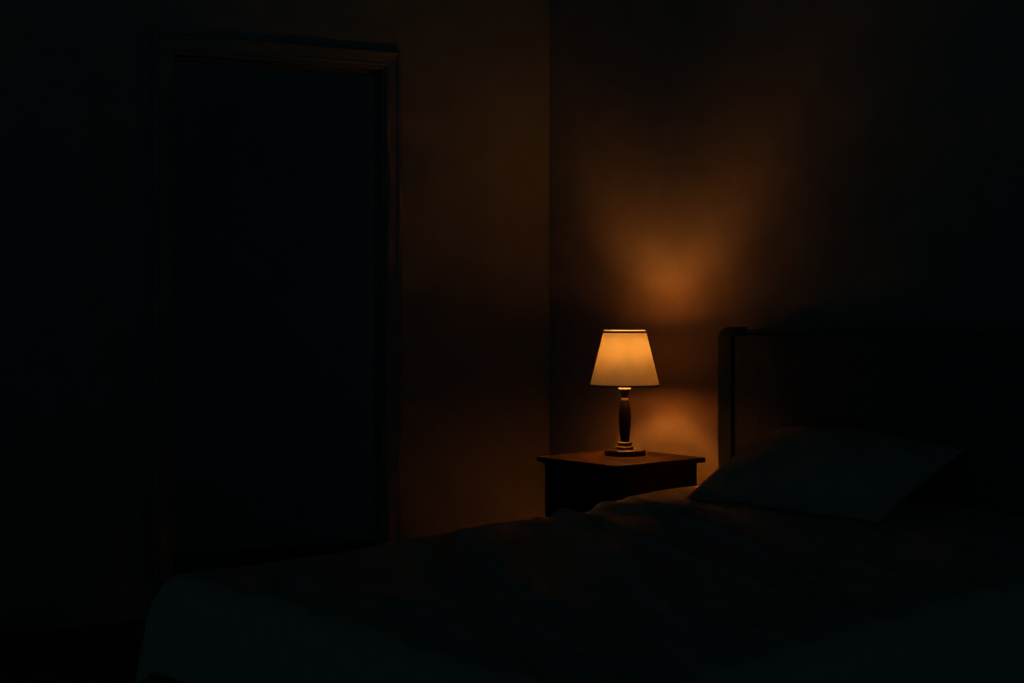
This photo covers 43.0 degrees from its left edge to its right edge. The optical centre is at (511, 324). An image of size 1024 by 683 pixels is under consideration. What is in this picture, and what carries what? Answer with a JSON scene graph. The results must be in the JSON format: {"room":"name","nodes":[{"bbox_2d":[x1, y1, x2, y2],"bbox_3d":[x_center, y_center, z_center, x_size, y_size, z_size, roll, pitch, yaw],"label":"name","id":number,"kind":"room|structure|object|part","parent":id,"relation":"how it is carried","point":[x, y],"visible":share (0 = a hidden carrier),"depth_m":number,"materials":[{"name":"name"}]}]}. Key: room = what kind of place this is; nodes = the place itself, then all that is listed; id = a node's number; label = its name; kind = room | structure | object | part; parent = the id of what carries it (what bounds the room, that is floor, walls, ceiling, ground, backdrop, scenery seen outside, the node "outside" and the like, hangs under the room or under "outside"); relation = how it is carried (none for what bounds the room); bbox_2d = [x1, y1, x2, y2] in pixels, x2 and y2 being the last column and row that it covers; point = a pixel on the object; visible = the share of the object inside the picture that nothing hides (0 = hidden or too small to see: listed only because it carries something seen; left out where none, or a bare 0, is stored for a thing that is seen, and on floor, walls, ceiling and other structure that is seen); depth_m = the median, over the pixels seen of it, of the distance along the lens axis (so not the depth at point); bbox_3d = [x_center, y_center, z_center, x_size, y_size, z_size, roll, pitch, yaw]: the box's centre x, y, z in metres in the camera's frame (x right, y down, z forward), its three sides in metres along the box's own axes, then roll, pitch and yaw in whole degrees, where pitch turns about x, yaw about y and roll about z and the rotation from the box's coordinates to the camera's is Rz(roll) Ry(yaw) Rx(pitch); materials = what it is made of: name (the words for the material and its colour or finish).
{"room":"bedroom","nodes":[
{"label":"bedroom","id":0,"kind":"room"},
{"bbox_2d":[0,541,373,682],"bbox_3d":[-0.450,1.090,3.018,6.896,0.060,8.116,0,0,0],"label":"floor","id":1,"kind":"structure","parent":0,"point":[102,653],"depth_m":4.33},
{"bbox_2d":[170,327,1023,682],"bbox_3d":[0.440,0.533,3.202,2.070,1.053,1.528,0,0,-40],"label":"frame","id":2,"kind":"object","parent":1,"relation":"on","point":[967,394],"visible":0.41,"depth_m":3.86,"materials":[{"name":"brown wood"}]},
{"bbox_3d":[-0.776,0.910,3.084,0.056,0.300,0.054,0,0,-40],"label":"foot post","id":3,"kind":"part","parent":2,"relation":"part of","materials":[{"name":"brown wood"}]},
{"bbox_3d":[0.749,0.533,4.401,0.055,1.053,0.087,0,0,-40],"label":"headboard post","id":4,"kind":"part","parent":2,"relation":"part of","materials":[{"name":"brown wood"}]},
{"bbox_3d":[1.209,0.398,3.847,0.040,0.724,1.418,0,0,-40],"label":"headboard panel","id":5,"kind":"part","parent":2,"relation":"part of","materials":[{"name":"brown wood"}]},
{"bbox_3d":[1.216,0.024,3.853,0.039,0.014,1.353,0,0,-40],"label":"rail","id":6,"kind":"part","parent":2,"relation":"part of","materials":[{"name":"brown wood"}]},
{"bbox_3d":[0.433,0.733,3.196,1.953,0.207,1.370,0,0,-40],"label":"mattress","id":7,"kind":"object","parent":2,"relation":"on","visible":0},
{"bbox_2d":[135,485,1023,682],"bbox_3d":[0.382,0.730,3.154,2.053,0.445,1.565,0,0,-40],"label":"bedspread","id":8,"kind":"object","parent":7,"relation":"on","point":[662,586],"visible":0.88,"depth_m":2.75,"materials":[{"name":"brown fabric"}]},
{"bbox_2d":[686,427,964,522],"bbox_3d":[0.902,0.414,3.805,0.426,0.222,0.680,0,0,-40],"label":"pillow","id":9,"kind":"object","parent":8,"relation":"on","point":[844,472],"visible":1,"depth_m":3.65,"materials":[{"name":"fabric"}]},
{"bbox_2d":[537,451,704,516],"bbox_3d":[0.375,0.760,4.529,0.443,0.600,0.402,0,0,-40],"label":"nightstand","id":10,"kind":"object","parent":1,"relation":"on","point":[578,482],"visible":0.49,"depth_m":4.41,"materials":[{"name":"brown wood"}]},
{"bbox_3d":[0.216,0.598,4.396,0.029,0.028,0.028,0,0,-40],"label":"knob","id":11,"kind":"part","parent":10,"relation":"part of","materials":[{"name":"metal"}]},
{"bbox_3d":[0.235,0.598,4.412,0.020,0.199,0.316,0,0,-40],"label":"drawer","id":12,"kind":"part","parent":10,"relation":"part of","materials":[{"name":"brown wood"}]},
{"bbox_2d":[590,330,659,456],"bbox_3d":[0.399,0.239,4.600,0.257,0.441,0.257,0,0,0],"label":"table lamp","id":13,"kind":"object","parent":10,"relation":"on","point":[624,361],"visible":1,"depth_m":4.53,"materials":[{"name":"fabric"}]},
{"bbox_3d":[0.399,0.339,4.600,0.044,0.147,0.044,0,0,0],"label":"stem","id":14,"kind":"part","parent":13,"relation":"part of","materials":[{"name":"brown wood"}]},
{"bbox_3d":[0.399,0.117,4.600,0.245,0.191,0.245,0,0,0],"label":"lamp shade","id":15,"kind":"part","parent":13,"relation":"part of","materials":[{"name":"fabric"}]},
{"bbox_3d":[0.399,0.020,4.600,0.150,0.003,0.150,0,0,0],"label":"trim","id":16,"kind":"part","parent":13,"relation":"part of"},
{"bbox_3d":[0.399,0.213,4.600,0.249,0.006,0.249,0,0,0],"label":"trim","id":17,"kind":"part","parent":13,"relation":"part of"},
{"bbox_2d":[174,61,373,553],"bbox_3d":[-1.301,-0.240,6.189,3.400,2.600,0.100,0,0,-22],"label":"wall","id":18,"kind":"structure","parent":0,"point":[274,168],"depth_m":6.20,"materials":[{"name":"paint"}]},
{"bbox_2d":[0,0,548,602],"bbox_3d":[-1.585,-0.240,4.624,3.700,2.600,0.110,0,0,-22],"label":"wall","id":19,"kind":"structure","parent":0,"point":[76,75],"depth_m":4.67,"materials":[{"name":"beige paint"}]},
{"bbox_2d":[0,592,152,632],"bbox_3d":[-2.285,1.011,4.274,2.140,0.098,0.014,0,0,-22],"label":"baseboard","id":20,"kind":"structure","parent":19,"relation":"attached to","point":[109,609],"depth_m":4.57,"materials":[{"name":"black wood"}]},
{"bbox_2d":[152,32,401,600],"bbox_3d":[-0.880,0.003,4.897,0.933,2.115,0.135,0,0,-22],"label":"door frame","id":21,"kind":"structure","parent":19,"relation":"in","point":[167,48],"depth_m":4.88,"materials":[{"name":"brown wood"}]},
{"bbox_3d":[-1.264,0.003,4.682,0.060,2.115,0.023,0,0,-22],"label":"casing","id":22,"kind":"part","parent":21,"relation":"part of","materials":[{"name":"brown wood"}]},
{"bbox_3d":[-0.859,-1.025,4.845,0.933,0.060,0.023,0,0,-22],"label":"head casing","id":23,"kind":"part","parent":21,"relation":"part of","materials":[{"name":"brown wood"}]},
{"bbox_3d":[-0.454,0.003,5.009,0.060,2.115,0.023,0,0,-22],"label":"casing","id":24,"kind":"part","parent":21,"relation":"part of","materials":[{"name":"brown wood"}]},
{"bbox_2d":[549,0,1023,485],"bbox_3d":[1.561,-0.240,3.678,0.120,2.600,4.327,0,0,-40],"label":"wall","id":25,"kind":"structure","parent":0,"point":[715,165],"depth_m":4.44,"materials":[{"name":"beige paint"}]}
]}

